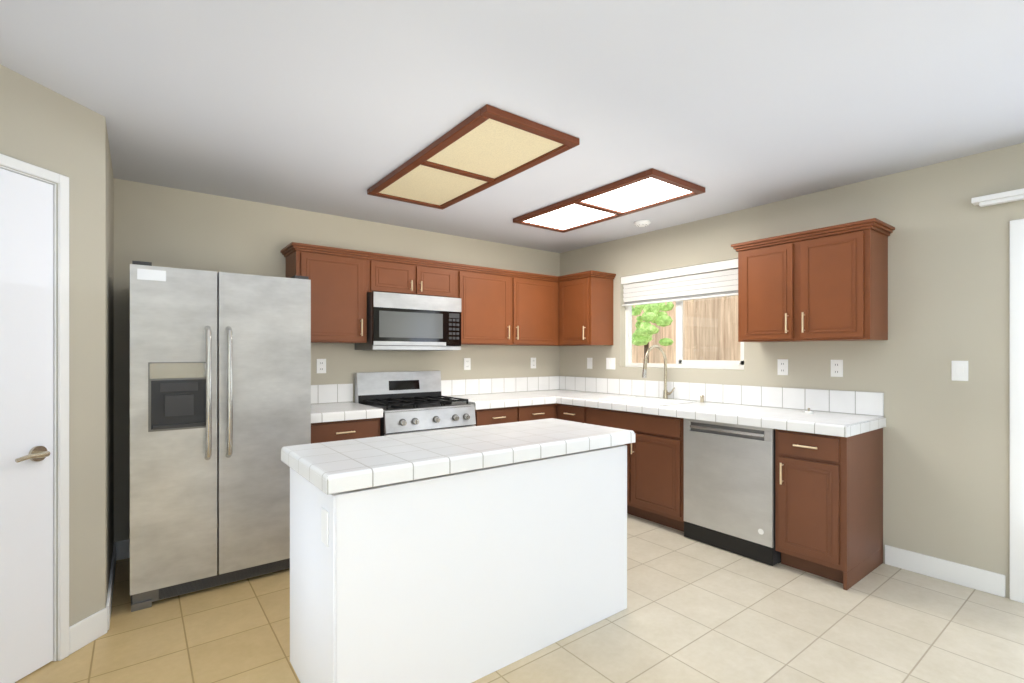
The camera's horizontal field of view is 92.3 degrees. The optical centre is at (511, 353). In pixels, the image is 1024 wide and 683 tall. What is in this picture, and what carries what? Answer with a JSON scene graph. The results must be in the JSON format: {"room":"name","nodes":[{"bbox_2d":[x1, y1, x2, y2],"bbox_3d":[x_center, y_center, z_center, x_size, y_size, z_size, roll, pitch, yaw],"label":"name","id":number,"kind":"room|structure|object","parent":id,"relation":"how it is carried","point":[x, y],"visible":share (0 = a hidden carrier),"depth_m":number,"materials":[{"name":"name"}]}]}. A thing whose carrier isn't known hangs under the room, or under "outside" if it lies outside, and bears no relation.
{"room":"kitchen","nodes":[
{"label":"kitchen","id":0,"kind":"room"},
{"bbox_2d":[0,64,113,660],"bbox_3d":[-2.365,0.098,1.944,1.167,2.440,2.113,0,0,-37],"label":"wall","id":1,"kind":"structure","parent":0,"point":[42,126],"depth_m":2.23,"materials":[{"name":"paint"}]},
{"bbox_2d":[0,168,52,682],"bbox_3d":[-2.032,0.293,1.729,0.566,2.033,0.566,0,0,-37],"label":"pantry door","id":2,"kind":"structure","parent":1,"relation":"in","point":[26,425],"depth_m":2.00,"materials":[{"name":"white wood"}]},
{"bbox_2d":[0,154,68,660],"bbox_3d":[-2.048,0.273,1.731,0.115,2.090,0.862,0,0,8],"label":"door frame","id":3,"kind":"structure","parent":1,"relation":"attached to","point":[62,181],"depth_m":2.11,"materials":[{"name":"white wood"}]},
{"bbox_2d":[102,542,115,634],"bbox_3d":[-2.219,1.258,2.727,0.014,0.120,1.014,0,0,-37],"label":"baseboard","id":4,"kind":"structure","parent":1,"relation":"attached to","point":[106,612],"depth_m":2.45,"materials":[{"name":"white wood"}]},
{"bbox_2d":[114,178,559,541],"bbox_3d":[-1.049,0.098,4.368,4.165,2.440,0.150,0,0,-37],"label":"wall","id":5,"kind":"structure","parent":0,"point":[159,226],"depth_m":3.68,"materials":[{"name":"paint"}]},
{"bbox_2d":[114,539,129,560],"bbox_3d":[-2.144,1.258,3.431,0.984,0.120,0.013,0,0,-37],"label":"baseboard","id":6,"kind":"structure","parent":5,"relation":"attached to","point":[122,549],"depth_m":3.16,"materials":[{"name":"white"}]},
{"bbox_2d":[317,359,325,372],"bbox_3d":[-1.515,0.096,3.912,0.072,0.115,0.008,0,0,-37],"label":"electrical outlet","id":7,"kind":"object","parent":5,"relation":"attached to","point":[321,365],"visible":1,"depth_m":3.91,"materials":[{"name":"white plastic"}]},
{"bbox_2d":[284,242,371,342],"bbox_3d":[-1.421,-0.428,3.777,0.517,0.682,0.335,0,0,-37],"label":"upper cabinet","id":8,"kind":"object","parent":5,"relation":"attached to","point":[341,280],"depth_m":3.66,"materials":[{"name":"brown wood"}]},
{"bbox_2d":[372,254,459,297],"bbox_3d":[-0.897,-0.625,4.176,0.800,0.287,0.335,0,0,-37],"label":"upper cabinet","id":9,"kind":"object","parent":5,"relation":"attached to","point":[390,273],"depth_m":4.06,"materials":[{"name":"brown wood"}]},
{"bbox_2d":[355,291,460,350],"bbox_3d":[-0.869,-0.255,4.148,0.780,0.449,0.413,0,0,-37],"label":"microwave","id":10,"kind":"object","parent":9,"relation":"attached to","point":[403,322],"visible":1,"depth_m":3.95,"materials":[{"name":"silver metal"}]},
{"bbox_2d":[464,358,470,369],"bbox_3d":[-0.430,0.096,4.739,0.072,0.115,0.008,0,0,-37],"label":"electrical outlet","id":11,"kind":"object","parent":5,"relation":"attached to","point":[467,363],"visible":1,"depth_m":4.74,"materials":[{"name":"white plastic"}]},
{"bbox_2d":[460,266,559,345],"bbox_3d":[-0.098,-0.428,4.784,1.208,0.682,0.335,0,0,-37],"label":"upper cabinet","id":12,"kind":"object","parent":5,"relation":"attached to","point":[507,307],"depth_m":4.63,"materials":[{"name":"brown wood"}]},
{"bbox_2d":[531,358,535,367],"bbox_3d":[0.228,0.096,5.239,0.072,0.115,0.008,0,0,-37],"label":"electrical outlet","id":13,"kind":"object","parent":5,"relation":"attached to","point":[533,362],"visible":1,"depth_m":5.24,"materials":[{"name":"white plastic"}]},
{"bbox_2d":[0,0,1023,252],"bbox_3d":[0.741,-1.147,1.112,5.261,0.050,7.500,0,0,-37],"label":"ceiling","id":14,"kind":"structure","parent":0,"point":[344,106],"depth_m":2.09,"materials":[{"name":"paint"}]},
{"bbox_2d":[367,104,578,209],"bbox_3d":[-0.318,-1.103,2.954,0.585,0.035,1.445,0,0,-37],"label":"recessed light","id":15,"kind":"object","parent":14,"relation":"in","point":[486,146],"visible":1,"depth_m":2.76,"materials":[{"name":"beige plastic"}]},
{"bbox_2d":[513,168,704,232],"bbox_3d":[0.654,-1.103,3.692,0.575,0.035,1.390,0,0,-37],"label":"recessed light","id":16,"kind":"object","parent":14,"relation":"in","point":[647,189],"visible":1,"depth_m":3.54,"materials":[{"name":"brown wood"}]},
{"bbox_2d":[634,220,650,226],"bbox_3d":[1.108,-1.103,4.181,0.136,0.035,0.136,0,0,-37],"label":"ceiling detector","id":17,"kind":"object","parent":14,"relation":"attached to","point":[641,223],"visible":0.98,"depth_m":4.15,"materials":[{"name":"white plastic"}]},
{"bbox_2d":[15,514,1023,682],"bbox_3d":[0.741,1.343,1.112,5.261,0.050,7.500,0,0,-37],"label":"floor","id":18,"kind":"structure","parent":0,"point":[695,611],"depth_m":2.32,"materials":[{"name":"tile"}]},
{"bbox_2d":[130,261,310,611],"bbox_3d":[-1.814,0.420,3.058,0.880,1.795,0.888,0,0,-37],"label":"refrigerator","id":19,"kind":"object","parent":18,"relation":"on","point":[220,390],"visible":0.83,"depth_m":2.71,"materials":[{"name":"grey metal"}]},
{"bbox_2d":[311,418,379,443],"bbox_3d":[-1.337,0.880,3.641,0.535,0.875,0.653,0,0,-37],"label":"base cabinet","id":20,"kind":"object","parent":18,"relation":"on","point":[321,432],"visible":0.17,"depth_m":3.41,"materials":[{"name":"brown wood"}]},
{"bbox_2d":[311,384,382,422],"bbox_3d":[-1.341,0.351,3.645,0.543,0.214,0.643,0,0,-37],"label":"countertop","id":21,"kind":"structure","parent":20,"relation":"on","point":[331,402],"depth_m":3.71,"materials":[{"name":"tile"}]},
{"bbox_2d":[355,371,475,435],"bbox_3d":[-0.777,0.736,4.008,0.772,1.165,0.692,0,0,-37],"label":"range","id":22,"kind":"object","parent":18,"relation":"on","point":[410,401],"visible":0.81,"depth_m":4.00,"materials":[{"name":"grey metal"}]},
{"bbox_2d":[290,446,626,682],"bbox_3d":[-0.179,0.895,2.325,1.506,0.845,0.593,0,0,-37],"label":"kitchen island","id":23,"kind":"object","parent":18,"relation":"on","point":[465,554],"depth_m":1.96,"materials":[{"name":"white paint"}]},
{"bbox_2d":[281,418,634,497],"bbox_3d":[-0.176,0.427,2.327,1.560,0.062,0.645,0,0,-37],"label":"island countertop","id":24,"kind":"structure","parent":23,"relation":"on","point":[342,466],"depth_m":2.05,"materials":[{"name":"white tile"}]},
{"bbox_2d":[474,403,557,425],"bbox_3d":[-0.122,0.880,4.576,0.930,0.874,0.638,0,0,-37],"label":"base cabinet","id":25,"kind":"object","parent":18,"relation":"on","point":[543,411],"depth_m":4.32,"materials":[{"name":"brown wood"}]},
{"bbox_2d":[441,376,556,409],"bbox_3d":[-0.147,0.351,4.553,0.870,0.214,0.645,0,0,-37],"label":"countertop","id":26,"kind":"structure","parent":25,"relation":"on","point":[490,393],"depth_m":4.73,"materials":[{"name":"tile"}]},
{"bbox_2d":[558,403,684,531],"bbox_3d":[0.875,0.880,4.505,0.632,0.874,1.958,0,0,-37],"label":"base cabinet","id":27,"kind":"object","parent":18,"relation":"on","point":[655,472],"depth_m":3.77,"materials":[{"name":"brown wood"}]},
{"bbox_2d":[553,376,885,436],"bbox_3d":[1.185,0.351,4.088,0.647,0.214,2.999,0,0,-37],"label":"countertop","id":28,"kind":"structure","parent":27,"relation":"on","point":[839,413],"depth_m":3.55,"materials":[{"name":"tile"}]},
{"bbox_2d":[599,396,695,405],"bbox_3d":[1.132,0.477,4.149,0.470,0.178,0.640,0,0,-37],"label":"sink basin","id":29,"kind":"object","parent":28,"relation":"in","point":[647,400],"visible":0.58,"depth_m":4.29,"materials":[{"name":"white ceramic"}]},
{"bbox_2d":[642,345,675,399],"bbox_3d":[1.234,0.159,4.219,0.342,0.472,0.194,0,0,-37],"label":"faucet","id":30,"kind":"object","parent":28,"relation":"on","point":[666,393],"visible":0.85,"depth_m":4.27,"materials":[{"name":"silver metal"}]},
{"bbox_2d":[684,418,780,565],"bbox_3d":[1.663,0.882,3.473,0.614,0.871,0.622,0,0,-37],"label":"dishwasher","id":31,"kind":"object","parent":18,"relation":"on","point":[729,487],"visible":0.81,"depth_m":3.25,"materials":[{"name":"grey metal"}]},
{"bbox_2d":[775,428,882,589],"bbox_3d":[1.964,0.880,3.059,0.653,0.875,0.386,0,0,-37],"label":"base cabinet","id":32,"kind":"object","parent":18,"relation":"on","point":[828,506],"visible":0.94,"depth_m":2.88,"materials":[{"name":"brown wood"}]},
{"bbox_2d":[700,395,703,402],"bbox_3d":[1.553,0.365,4.017,0.034,0.059,0.034,0,0,-37],"label":"soap dispenser","id":33,"kind":"object","parent":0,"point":[701,398],"visible":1,"depth_m":4.00,"materials":[{"name":"silver metal"}]},
{"bbox_2d":[560,143,1023,597],"bbox_3d":[2.775,0.098,2.660,0.150,2.440,7.200,0,0,-37],"label":"wall","id":34,"kind":"structure","parent":0,"point":[946,467],"depth_m":2.95,"materials":[{"name":"paint"}]},
{"bbox_2d":[560,270,615,345],"bbox_3d":[0.730,-0.428,4.941,0.335,0.682,0.455,0,0,-37],"label":"upper cabinet","id":35,"kind":"object","parent":34,"relation":"attached to","point":[586,299],"depth_m":4.78,"materials":[{"name":"brown wood"}]},
{"bbox_2d":[587,358,591,368],"bbox_3d":[0.807,0.096,5.112,0.009,0.115,0.072,0,0,-37],"label":"electrical outlet","id":36,"kind":"object","parent":34,"relation":"attached to","point":[589,363],"visible":1,"depth_m":5.11,"materials":[{"name":"white plastic"}]},
{"bbox_2d":[606,358,614,369],"bbox_3d":[0.980,0.096,4.885,0.009,0.115,0.115,0,0,-37],"label":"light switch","id":37,"kind":"object","parent":34,"relation":"attached to","point":[610,363],"visible":1,"depth_m":4.88,"materials":[{"name":"white plastic"}]},
{"bbox_2d":[621,259,737,307],"bbox_3d":[1.455,-0.593,4.328,0.062,0.312,1.221,0,0,-37],"label":"window blind","id":38,"kind":"object","parent":34,"relation":"attached to","point":[710,280],"visible":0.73,"depth_m":4.27,"materials":[{"name":"white"}]},
{"bbox_2d":[625,297,743,369],"bbox_3d":[1.508,-0.312,4.369,0.055,0.876,1.229,0,0,-37],"label":"window","id":39,"kind":"structure","parent":34,"relation":"in","point":[680,362],"depth_m":4.36,"materials":[{"name":"white plastic"}]},
{"bbox_2d":[777,359,787,374],"bbox_3d":[1.971,0.096,3.583,0.008,0.115,0.072,0,0,-37],"label":"electrical outlet","id":40,"kind":"object","parent":34,"relation":"attached to","point":[782,366],"visible":1,"depth_m":3.58,"materials":[{"name":"white plastic"}]},
{"bbox_2d":[731,218,894,341],"bbox_3d":[1.966,-0.437,3.289,0.370,0.700,0.872,0,0,-37],"label":"upper cabinet","id":41,"kind":"object","parent":34,"relation":"attached to","point":[829,283],"visible":1,"depth_m":3.10,"materials":[{"name":"brown wood"}]},
{"bbox_2d":[831,360,842,376],"bbox_3d":[2.182,0.096,3.306,0.008,0.115,0.072,0,0,-37],"label":"electrical outlet","id":42,"kind":"object","parent":34,"relation":"attached to","point":[836,368],"visible":1,"depth_m":3.30,"materials":[{"name":"white plastic"}]},
{"bbox_2d":[885,545,1005,596],"bbox_3d":[3.613,1.258,1.423,0.013,0.120,4.195,0,0,-37],"label":"baseboard","id":43,"kind":"structure","parent":34,"relation":"attached to","point":[990,582],"depth_m":2.85,"materials":[{"name":"white wood"}]},
{"bbox_2d":[952,361,967,380],"bbox_3d":[2.558,0.096,2.811,0.009,0.115,0.072,0,0,-37],"label":"light switch","id":44,"kind":"object","parent":34,"relation":"attached to","point":[959,370],"visible":1,"depth_m":2.81,"materials":[{"name":"white plastic"}]},
{"bbox_2d":[1010,219,1023,602],"bbox_3d":[3.057,0.301,2.272,0.169,2.033,1.056,0,0,-37],"label":"door frame","id":45,"kind":"structure","parent":34,"relation":"attached to","point":[1017,410],"depth_m":2.62,"materials":[{"name":"white wood"}]},
{"bbox_2d":[971,188,1023,206],"bbox_3d":[3.003,-0.837,2.168,0.078,0.050,1.440,0,0,-37],"label":"curtain rod","id":46,"kind":"object","parent":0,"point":[1000,198],"depth_m":2.63,"materials":[{"name":"white"}]},
{"label":"outside","id":47,"kind":"structure","parent":0,"visible":0},
{"bbox_3d":[4.197,1.593,5.753,5.840,0.050,12.000,0,0,-37],"label":"ground","id":48,"kind":"structure","parent":47,"visible":0},
{"bbox_2d":[632,302,673,362],"bbox_3d":[1.745,0.434,6.345,0.599,2.269,0.678,0,0,-37],"label":"tree","id":49,"kind":"object","parent":48,"relation":"on","point":[645,323],"depth_m":6.16,"materials":[{"name":"green plant"}]},
{"bbox_2d":[632,295,739,363],"bbox_3d":[3.182,0.266,6.385,0.110,2.604,5.034,0,0,-37],"label":"fence","id":50,"kind":"object","parent":48,"relation":"on","point":[696,319],"depth_m":6.96,"materials":[{"name":"brown wood"}]}
]}

